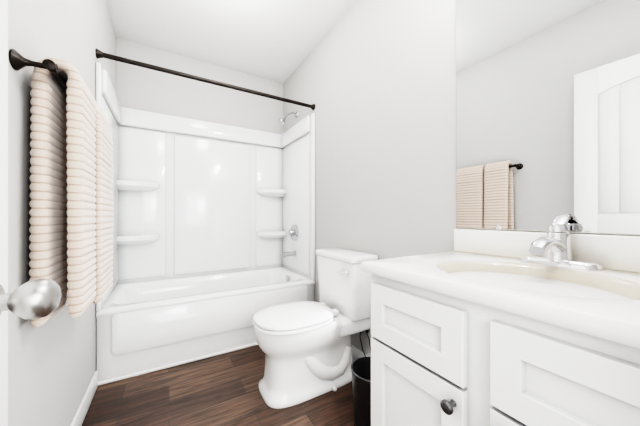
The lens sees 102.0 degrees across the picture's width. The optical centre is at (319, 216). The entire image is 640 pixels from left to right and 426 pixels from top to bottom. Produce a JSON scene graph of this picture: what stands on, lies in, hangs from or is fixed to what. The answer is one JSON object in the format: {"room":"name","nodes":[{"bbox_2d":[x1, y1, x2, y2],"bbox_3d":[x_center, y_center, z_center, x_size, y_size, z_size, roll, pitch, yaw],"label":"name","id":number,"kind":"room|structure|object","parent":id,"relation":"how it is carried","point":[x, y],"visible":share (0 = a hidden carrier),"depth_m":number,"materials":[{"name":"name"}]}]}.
{"room":"bathroom","nodes":[
{"label":"bathroom","id":0,"kind":"room"},
{"bbox_2d":[8,0,115,425],"bbox_3d":[-0.672,-0.255,0.311,0.100,2.550,4.540,0,0,-31],"label":"wall","id":1,"kind":"structure","parent":0,"point":[52,365],"depth_m":0.89,"materials":[{"name":"paint"}]},
{"bbox_2d":[9,49,112,326],"bbox_3d":[-0.981,-0.080,1.081,0.149,0.830,0.793,0,0,-31],"label":"towel rail","id":2,"kind":"object","parent":1,"relation":"attached to","point":[71,187],"visible":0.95,"depth_m":0.83,"materials":[{"name":"beige fabric"}]},
{"bbox_2d":[70,371,97,425],"bbox_3d":[-0.816,0.970,0.666,0.013,0.100,2.058,0,0,-31],"label":"baseboard","id":3,"kind":"structure","parent":1,"relation":"attached to","point":[81,412],"depth_m":1.34,"materials":[{"name":"paint"}]},
{"bbox_2d":[96,48,314,109],"bbox_3d":[-0.708,-0.995,1.963,1.516,0.056,0.056,0,0,-31],"label":"shower curtain rod","id":4,"kind":"object","parent":1,"relation":"attached to","point":[99,54],"visible":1,"depth_m":1.84,"materials":[{"name":"black metal"}]},
{"bbox_2d":[116,37,282,133],"bbox_3d":[-1.105,-0.255,2.634,1.520,2.550,0.100,0,0,-31],"label":"wall","id":5,"kind":"structure","parent":0,"point":[139,88],"depth_m":2.50,"materials":[{"name":"paint"}]},
{"bbox_2d":[82,345,354,425],"bbox_3d":[0.025,1.070,0.724,1.720,0.100,4.540,0,0,-31],"label":"floor","id":6,"kind":"structure","parent":0,"point":[222,389],"depth_m":1.43,"materials":[{"name":"brown wood"}]},
{"bbox_2d":[96,62,314,385],"bbox_3d":[-0.885,-0.031,2.263,1.516,2.102,0.757,0,0,-31],"label":"bathtub","id":7,"kind":"object","parent":6,"relation":"on","point":[213,227],"visible":0.9,"depth_m":2.36,"materials":[{"name":"plastic"}]},
{"bbox_2d":[253,248,377,408],"bbox_3d":[-0.053,0.631,1.630,0.725,0.789,0.468,0,0,-31],"label":"toilet","id":8,"kind":"object","parent":6,"relation":"on","point":[306,346],"visible":0.95,"depth_m":1.52,"materials":[{"name":"ceramic"}]},
{"bbox_2d":[351,357,370,425],"bbox_3d":[0.258,0.878,1.262,0.222,0.282,0.216,0,0,-31],"label":"trash can","id":9,"kind":"object","parent":6,"relation":"on","point":[360,367],"visible":0.38,"depth_m":1.21,"materials":[{"name":"black plastic"}]},
{"bbox_2d":[361,214,639,425],"bbox_3d":[0.569,0.505,0.715,0.588,1.030,0.765,0,0,-31],"label":"vanity","id":10,"kind":"object","parent":6,"relation":"on","point":[500,328],"visible":1,"depth_m":0.62,"materials":[{"name":"paint"}]},
{"bbox_2d":[521,214,602,270],"bbox_3d":[0.715,0.072,0.801,0.209,0.165,0.198,0,0,-31],"label":"faucet","id":11,"kind":"object","parent":10,"relation":"on","point":[557,249],"depth_m":0.81,"materials":[{"name":"silver metal"}]},
{"bbox_2d":[106,0,355,83],"bbox_3d":[0.025,-1.580,0.724,1.720,0.100,4.540,0,0,-31],"label":"ceiling","id":12,"kind":"structure","parent":0,"point":[266,39],"depth_m":2.10,"materials":[{"name":"paint"}]},
{"bbox_2d":[283,0,639,356],"bbox_3d":[0.722,-0.255,1.136,0.100,2.550,4.540,0,0,-31],"label":"wall","id":13,"kind":"structure","parent":0,"point":[380,83],"depth_m":1.60,"materials":[{"name":"paint"}]},
{"bbox_2d":[352,345,368,360],"bbox_3d":[0.289,0.970,1.758,0.013,0.100,1.303,0,0,-31],"label":"baseboard","id":14,"kind":"structure","parent":13,"relation":"attached to","point":[356,353],"depth_m":1.80,"materials":[{"name":"paint"}]},
{"bbox_2d":[456,0,639,234],"bbox_3d":[0.819,-0.534,0.863,0.008,1.174,0.764,0,0,-31],"label":"mirror","id":15,"kind":"object","parent":13,"relation":"attached to","point":[548,91],"visible":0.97,"depth_m":0.90,"materials":[{"name":"clear glass"}]},
{"bbox_3d":[0.392,-0.255,0.104,1.520,2.550,0.100,0,0,-31],"label":"wall","id":16,"kind":"structure","parent":0,"visible":0},
{"bbox_2d":[0,0,60,425],"bbox_3d":[-0.375,-0.007,0.148,0.182,2.030,0.722,0,0,-31],"label":"door","id":17,"kind":"structure","parent":16,"relation":"in","point":[37,298],"depth_m":0.44,"materials":[{"name":"paint"}]}
]}

